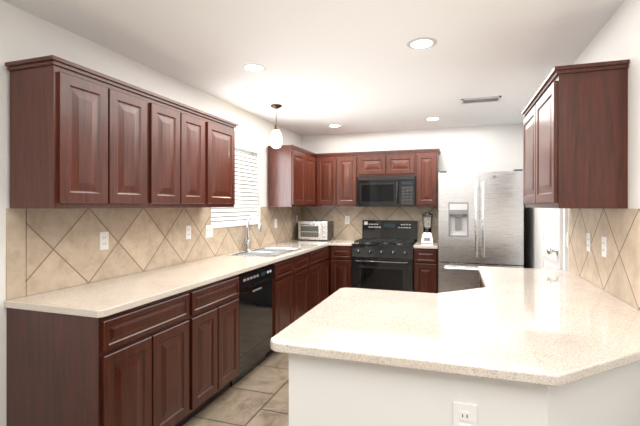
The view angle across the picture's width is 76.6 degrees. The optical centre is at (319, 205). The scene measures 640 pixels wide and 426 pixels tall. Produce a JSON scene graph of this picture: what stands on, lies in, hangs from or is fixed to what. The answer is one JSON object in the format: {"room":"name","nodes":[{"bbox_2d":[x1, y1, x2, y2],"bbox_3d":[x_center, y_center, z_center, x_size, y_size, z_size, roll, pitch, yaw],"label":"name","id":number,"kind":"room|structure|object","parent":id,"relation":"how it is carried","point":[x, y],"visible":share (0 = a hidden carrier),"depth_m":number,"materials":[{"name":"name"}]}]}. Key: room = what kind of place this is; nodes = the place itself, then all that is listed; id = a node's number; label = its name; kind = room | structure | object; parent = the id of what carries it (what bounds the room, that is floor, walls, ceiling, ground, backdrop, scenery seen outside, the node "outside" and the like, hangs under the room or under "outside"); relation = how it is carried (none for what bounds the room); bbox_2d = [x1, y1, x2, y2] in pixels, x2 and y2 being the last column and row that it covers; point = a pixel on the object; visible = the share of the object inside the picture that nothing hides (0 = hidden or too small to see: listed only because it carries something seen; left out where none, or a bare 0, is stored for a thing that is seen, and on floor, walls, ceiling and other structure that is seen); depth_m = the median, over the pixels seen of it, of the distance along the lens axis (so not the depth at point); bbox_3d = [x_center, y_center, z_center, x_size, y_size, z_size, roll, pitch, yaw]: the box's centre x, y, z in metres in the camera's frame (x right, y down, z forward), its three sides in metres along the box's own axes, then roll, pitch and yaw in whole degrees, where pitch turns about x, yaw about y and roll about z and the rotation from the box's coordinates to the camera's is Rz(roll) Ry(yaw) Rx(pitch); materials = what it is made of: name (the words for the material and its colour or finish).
{"room":"kitchen","nodes":[
{"label":"kitchen","id":0,"kind":"room"},
{"bbox_2d":[0,0,301,425],"bbox_3d":[-1.482,0.180,2.643,0.120,2.440,7.280,0,0,18],"label":"wall","id":1,"kind":"structure","parent":0,"point":[24,35],"depth_m":2.43,"materials":[{"name":"white paint"}]},
{"bbox_2d":[5,55,112,208],"bbox_3d":[-1.380,-0.353,2.164,0.322,0.736,0.315,0,0,18],"label":"upper cabinet","id":2,"kind":"object","parent":1,"relation":"attached to","point":[82,136],"depth_m":2.04,"materials":[{"name":"brown wood"}]},
{"bbox_2d":[113,78,152,207],"bbox_3d":[-1.281,-0.353,2.463,0.322,0.736,0.315,0,0,18],"label":"upper cabinet","id":3,"kind":"object","parent":1,"relation":"attached to","point":[132,105],"depth_m":2.43,"materials":[{"name":"brown wood"}]},
{"bbox_2d":[6,207,301,299],"bbox_3d":[-0.938,0.249,4.074,0.008,0.468,4.220,0,0,18],"label":"tile backsplash","id":4,"kind":"structure","parent":1,"relation":"attached to","point":[47,250],"depth_m":2.70,"materials":[{"name":"beige tile"}]},
{"bbox_2d":[99,232,108,249],"bbox_3d":[-1.406,0.230,2.639,0.009,0.115,0.070,0,0,18],"label":"electrical outlet plate","id":5,"kind":"object","parent":4,"relation":"attached to","point":[103,240],"visible":1,"depth_m":2.63,"materials":[{"name":"white plastic"}]},
{"bbox_2d":[185,225,190,238],"bbox_3d":[-1.128,0.230,3.474,0.009,0.115,0.070,0,0,18],"label":"electrical outlet plate","id":6,"kind":"object","parent":4,"relation":"attached to","point":[187,232],"visible":1,"depth_m":3.47,"materials":[{"name":"white plastic"}]},
{"bbox_2d":[205,225,212,237],"bbox_3d":[-1.029,0.240,3.767,0.012,0.115,0.116,0,0,18],"label":"electrical outlet plate","id":7,"kind":"object","parent":4,"relation":"attached to","point":[208,231],"visible":1,"depth_m":3.75,"materials":[{"name":"white plastic"}]},
{"bbox_2d":[153,93,184,207],"bbox_3d":[-1.182,-0.353,2.759,0.322,0.736,0.310,0,0,18],"label":"upper cabinet","id":8,"kind":"object","parent":1,"relation":"attached to","point":[168,114],"depth_m":2.73,"materials":[{"name":"brown wood"}]},
{"bbox_2d":[185,105,208,207],"bbox_3d":[-1.084,-0.353,3.053,0.322,0.736,0.310,0,0,18],"label":"upper cabinet","id":9,"kind":"object","parent":1,"relation":"attached to","point":[196,121],"depth_m":3.03,"materials":[{"name":"brown wood"}]},
{"bbox_2d":[209,114,236,206],"bbox_3d":[-0.964,-0.353,3.414,0.322,0.736,0.450,0,0,18],"label":"upper cabinet","id":10,"kind":"object","parent":1,"relation":"attached to","point":[221,131],"depth_m":3.35,"materials":[{"name":"brown wood"}]},
{"bbox_2d":[211,144,258,225],"bbox_3d":[-0.890,-0.226,4.306,0.060,0.845,0.994,0,0,18],"label":"window blinds","id":11,"kind":"object","parent":1,"relation":"attached to","point":[243,210],"visible":0.56,"depth_m":4.44,"materials":[{"name":"white paint"}]},
{"bbox_2d":[212,222,261,227],"bbox_3d":[-0.886,0.207,4.305,0.076,0.017,1.030,0,0,18],"label":"window sill","id":12,"kind":"structure","parent":1,"relation":"attached to","point":[232,225],"depth_m":4.23,"materials":[{"name":"white paint"}]},
{"bbox_2d":[235,149,254,154],"bbox_3d":[-0.946,-0.217,4.325,0.045,0.865,1.010,0,0,18],"label":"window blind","id":13,"kind":"structure","parent":1,"relation":"in","point":[245,151],"depth_m":4.59,"materials":[{"name":"white paint"}]},
{"bbox_2d":[267,145,315,206],"bbox_3d":[-0.288,-0.353,5.436,0.327,0.736,1.222,0,0,18],"label":"upper cabinet","id":14,"kind":"object","parent":1,"relation":"attached to","point":[291,175],"visible":0.94,"depth_m":4.91,"materials":[{"name":"brown wood"}]},
{"bbox_2d":[182,351,288,425],"bbox_3d":[-0.001,1.450,2.150,3.240,0.100,7.520,0,0,18],"label":"floor","id":15,"kind":"structure","parent":0,"point":[258,395],"depth_m":2.89,"materials":[{"name":"tile"}]},
{"bbox_2d":[7,291,188,425],"bbox_3d":[-1.202,0.960,2.291,0.625,0.880,0.670,0,0,18],"label":"base cabinet","id":16,"kind":"object","parent":15,"relation":"on","point":[129,367],"visible":0.98,"depth_m":2.02,"materials":[{"name":"brown wood"}]},
{"bbox_2d":[178,275,238,425],"bbox_3d":[-1.000,0.960,2.899,0.625,0.880,0.610,0,0,18],"label":"base cabinet","id":17,"kind":"object","parent":15,"relation":"on","point":[213,318],"visible":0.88,"depth_m":2.74,"materials":[{"name":"brown wood"}]},
{"bbox_2d":[230,264,272,386],"bbox_3d":[-0.785,0.966,3.475,0.592,0.868,0.594,0,0,18],"label":"dishwasher","id":18,"kind":"object","parent":15,"relation":"on","point":[255,311],"visible":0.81,"depth_m":3.34,"materials":[{"name":"black metal"}]},
{"bbox_2d":[238,274,272,374],"bbox_3d":[-0.815,0.960,3.485,0.606,0.880,0.620,0,0,18],"label":"base cabinet","id":19,"kind":"object","parent":15,"relation":"on","point":[272,306],"visible":0.06,"depth_m":3.68,"materials":[{"name":"brown wood"}]},
{"bbox_2d":[266,252,308,357],"bbox_3d":[-0.562,0.960,4.213,0.625,0.880,0.920,0,0,18],"label":"base cabinet","id":20,"kind":"object","parent":15,"relation":"on","point":[291,290],"visible":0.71,"depth_m":4.01,"materials":[{"name":"brown wood"}]},
{"bbox_2d":[4,239,358,317],"bbox_3d":[-0.498,0.502,3.921,0.936,0.035,4.230,0,0,18],"label":"countertop","id":21,"kind":"structure","parent":20,"relation":"on","point":[104,298],"depth_m":2.49,"materials":[{"name":"stone"}]},
{"bbox_2d":[245,215,261,250],"bbox_3d":[-0.723,0.292,4.356,0.194,0.384,0.096,0,0,18],"label":"faucet","id":22,"kind":"object","parent":21,"relation":"on","point":[247,243],"visible":0.96,"depth_m":4.37,"materials":[{"name":"silver metal"}]},
{"bbox_2d":[227,247,302,256],"bbox_3d":[-0.550,0.579,4.240,0.470,0.194,0.830,0,0,18],"label":"sink","id":23,"kind":"object","parent":21,"relation":"in","point":[267,251],"visible":0.25,"depth_m":4.26,"materials":[{"name":"silver metal"}]},
{"bbox_2d":[298,220,332,240],"bbox_3d":[-0.061,0.352,5.702,0.420,0.265,0.347,0,0,18],"label":"toaster oven","id":24,"kind":"object","parent":21,"relation":"on","point":[315,230],"visible":1,"depth_m":5.58,"materials":[{"name":"silver metal"}]},
{"bbox_2d":[308,246,328,310],"bbox_3d":[-0.294,0.960,5.019,0.625,0.880,0.780,0,0,18],"label":"base cabinet","id":25,"kind":"object","parent":15,"relation":"on","point":[318,267],"visible":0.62,"depth_m":4.87,"materials":[{"name":"brown wood"}]},
{"bbox_2d":[328,245,329,295],"bbox_3d":[-0.083,0.960,5.687,0.608,0.880,0.616,0,0,18],"label":"base cabinet","id":26,"kind":"object","parent":15,"relation":"on","point":[329,269],"depth_m":5.35,"materials":[{"name":"brown wood"}]},
{"bbox_2d":[330,245,351,294],"bbox_3d":[0.369,0.960,5.530,0.306,0.880,0.625,0,0,18],"label":"base cabinet","id":27,"kind":"object","parent":15,"relation":"on","point":[340,266],"visible":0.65,"depth_m":5.24,"materials":[{"name":"brown wood"}]},
{"bbox_2d":[352,220,417,291],"bbox_3d":[0.858,0.802,5.303,0.760,1.195,0.730,0,0,18],"label":"range","id":28,"kind":"object","parent":15,"relation":"on","point":[382,254],"visible":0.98,"depth_m":5.06,"materials":[{"name":"black metal"}]},
{"bbox_2d":[414,248,437,292],"bbox_3d":[1.374,0.960,5.196,0.283,0.880,0.625,0,0,18],"label":"base cabinet","id":29,"kind":"object","parent":15,"relation":"on","point":[425,270],"visible":0.69,"depth_m":4.90,"materials":[{"name":"brown wood"}]},
{"bbox_2d":[413,241,437,248],"bbox_3d":[1.375,0.502,5.193,0.286,0.035,0.633,0,0,18],"label":"countertop","id":30,"kind":"structure","parent":29,"relation":"on","point":[419,244],"depth_m":4.92,"materials":[{"name":"stone"}]},
{"bbox_2d":[421,212,435,243],"bbox_3d":[1.401,0.285,5.225,0.179,0.399,0.148,0,0,18],"label":"blender","id":31,"kind":"object","parent":30,"relation":"on","point":[427,235],"visible":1,"depth_m":5.18,"materials":[{"name":"white plastic"}]},
{"bbox_2d":[289,354,639,425],"bbox_3d":[0.666,0.961,1.610,1.388,0.878,0.766,0,0,18],"label":"wall","id":32,"kind":"structure","parent":15,"relation":"on","point":[327,392],"depth_m":1.34,"materials":[{"name":"white paint"}]},
{"bbox_2d":[453,402,476,425],"bbox_3d":[0.455,0.680,1.272,0.070,0.115,0.009,0,0,18],"label":"electrical outlet plate","id":33,"kind":"object","parent":32,"relation":"attached to","point":[464,414],"visible":1,"depth_m":1.27,"materials":[{"name":"white plastic"}]},
{"bbox_2d":[438,169,523,292],"bbox_3d":[1.902,0.502,4.878,0.886,1.795,0.881,0,0,18],"label":"refrigerator","id":34,"kind":"object","parent":15,"relation":"on","point":[480,218],"visible":0.67,"depth_m":4.53,"materials":[{"name":"grey metal"}]},
{"bbox_3d":[1.440,0.960,2.733,0.625,0.880,0.860,0,0,18],"label":"base cabinet","id":35,"kind":"object","parent":15,"relation":"on","visible":0},
{"bbox_2d":[270,266,639,386],"bbox_3d":[0.840,0.502,2.244,1.458,0.035,2.170,0,0,18],"label":"countertop","id":36,"kind":"structure","parent":35,"relation":"on","point":[552,327],"depth_m":1.58,"materials":[{"name":"stone"}]},
{"bbox_2d":[2,0,624,135],"bbox_3d":[-0.001,-1.090,2.150,3.240,0.100,7.520,0,0,18],"label":"ceiling","id":37,"kind":"structure","parent":0,"point":[355,66],"depth_m":2.70,"materials":[{"name":"white paint"}]},
{"bbox_2d":[241,63,266,71],"bbox_3d":[-0.497,-1.036,3.053,0.190,0.005,0.190,0,0,18],"label":"recessed light","id":38,"kind":"object","parent":37,"relation":"in","point":[253,67],"visible":1,"depth_m":3.04,"materials":[{"name":"grey"}]},
{"bbox_2d":[270,104,281,147],"bbox_3d":[-0.455,-0.818,4.209,0.124,0.445,0.124,0,0,18],"label":"pendant light","id":39,"kind":"object","parent":37,"relation":"hanging from","point":[276,140],"visible":1,"depth_m":4.17,"materials":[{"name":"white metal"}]},
{"bbox_2d":[328,124,341,126],"bbox_3d":[0.193,-1.036,5.269,0.190,0.005,0.190,0,0,18],"label":"recessed light","id":40,"kind":"object","parent":37,"relation":"in","point":[335,125],"visible":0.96,"depth_m":5.24,"materials":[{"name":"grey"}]},
{"bbox_2d":[407,37,436,48],"bbox_3d":[0.653,-1.036,2.597,0.190,0.005,0.190,0,0,18],"label":"recessed light","id":41,"kind":"object","parent":37,"relation":"in","point":[422,43],"visible":1,"depth_m":2.59,"materials":[{"name":"grey"}]},
{"bbox_2d":[425,117,440,119],"bbox_3d":[1.347,-1.036,4.842,0.190,0.005,0.190,0,0,18],"label":"recessed light","id":42,"kind":"object","parent":37,"relation":"in","point":[432,118],"visible":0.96,"depth_m":4.82,"materials":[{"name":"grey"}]},
{"bbox_2d":[461,96,500,103],"bbox_3d":[1.576,-1.034,3.976,0.360,0.012,0.170,0,0,18],"label":"ceiling vent","id":43,"kind":"object","parent":37,"relation":"in","point":[481,100],"visible":1,"depth_m":3.97,"materials":[{"name":"grey plastic"}]},
{"bbox_2d":[302,123,522,241],"bbox_3d":[1.167,0.180,5.661,3.240,2.440,0.120,0,0,18],"label":"wall","id":44,"kind":"structure","parent":0,"point":[492,148],"depth_m":5.39,"materials":[{"name":"white paint"}]},
{"bbox_2d":[315,152,357,206],"bbox_3d":[0.271,-0.353,5.708,0.606,0.736,0.351,0,0,18],"label":"upper cabinet","id":45,"kind":"object","parent":44,"relation":"attached to","point":[336,176],"visible":0.92,"depth_m":5.55,"materials":[{"name":"brown wood"}]},
{"bbox_2d":[302,207,437,240],"bbox_3d":[0.681,0.249,5.755,1.960,0.468,0.008,0,0,18],"label":"tile backsplash","id":46,"kind":"structure","parent":44,"relation":"attached to","point":[341,230],"depth_m":5.79,"materials":[{"name":"beige tile"}]},
{"bbox_2d":[345,216,349,223],"bbox_3d":[0.394,0.210,5.841,0.070,0.115,0.009,0,0,18],"label":"electrical outlet plate","id":47,"kind":"object","parent":46,"relation":"attached to","point":[347,219],"visible":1,"depth_m":5.84,"materials":[{"name":"white plastic"}]},
{"bbox_2d":[358,149,415,176],"bbox_3d":[0.920,-0.553,5.492,0.760,0.336,0.351,0,0,18],"label":"upper cabinet","id":48,"kind":"object","parent":44,"relation":"attached to","point":[386,163],"visible":0.94,"depth_m":5.33,"materials":[{"name":"brown wood"}]},
{"bbox_2d":[357,176,415,206],"bbox_3d":[0.906,-0.182,5.447,0.756,0.395,0.443,0,0,18],"label":"over-the-range microwave","id":49,"kind":"object","parent":48,"relation":"attached to","point":[394,191],"visible":0.96,"depth_m":5.28,"materials":[{"name":"black metal"}]},
{"bbox_2d":[416,148,440,206],"bbox_3d":[1.425,-0.353,5.324,0.299,0.736,0.351,0,0,18],"label":"upper cabinet","id":50,"kind":"object","parent":44,"relation":"attached to","point":[427,166],"visible":0.98,"depth_m":5.17,"materials":[{"name":"brown wood"}]},
{"bbox_2d":[523,0,639,305],"bbox_3d":[1.460,0.180,1.601,0.120,2.440,7.400,0,0,18],"label":"wall","id":51,"kind":"structure","parent":0,"point":[616,37],"depth_m":2.05,"materials":[{"name":"white paint"}]},
{"bbox_2d":[541,208,562,269],"bbox_3d":[1.975,0.379,3.527,0.111,2.030,0.740,0,0,18],"label":"pantry door","id":52,"kind":"structure","parent":51,"relation":"in","point":[551,238],"depth_m":3.42,"materials":[{"name":"white paint"}]},
{"bbox_2d":[563,208,567,269],"bbox_3d":[2.022,0.346,3.511,0.018,2.107,0.870,0,0,18],"label":"door frame","id":53,"kind":"structure","parent":51,"relation":"attached to","point":[565,231],"depth_m":3.10,"materials":[{"name":"white paint"}]},
{"bbox_2d":[566,232,568,247],"bbox_3d":[1.883,0.260,3.083,0.012,0.115,0.070,0,0,18],"label":"switch plate","id":54,"kind":"object","parent":51,"relation":"attached to","point":[567,239],"visible":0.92,"depth_m":3.07,"materials":[{"name":"white plastic"}]},
{"bbox_2d":[521,59,629,208],"bbox_3d":[1.544,-0.353,2.569,0.327,0.736,1.098,0,0,18],"label":"upper cabinet","id":55,"kind":"object","parent":51,"relation":"attached to","point":[575,137],"visible":1,"depth_m":2.08,"materials":[{"name":"brown wood"}]},
{"bbox_2d":[569,208,639,309],"bbox_3d":[1.592,0.249,2.200,0.008,0.468,1.780,0,0,18],"label":"tile backsplash","id":56,"kind":"structure","parent":51,"relation":"attached to","point":[618,274],"depth_m":2.24,"materials":[{"name":"beige tile"}]},
{"bbox_2d":[587,233,590,251],"bbox_3d":[1.706,0.235,2.573,0.009,0.115,0.070,0,0,18],"label":"electrical outlet plate","id":57,"kind":"object","parent":56,"relation":"attached to","point":[588,242],"visible":1,"depth_m":2.56,"materials":[{"name":"white plastic"}]},
{"bbox_2d":[602,236,606,257],"bbox_3d":[1.618,0.235,2.307,0.009,0.115,0.070,0,0,18],"label":"electrical outlet plate","id":58,"kind":"object","parent":56,"relation":"attached to","point":[604,246],"visible":1,"depth_m":2.29,"materials":[{"name":"white plastic"}]}
]}

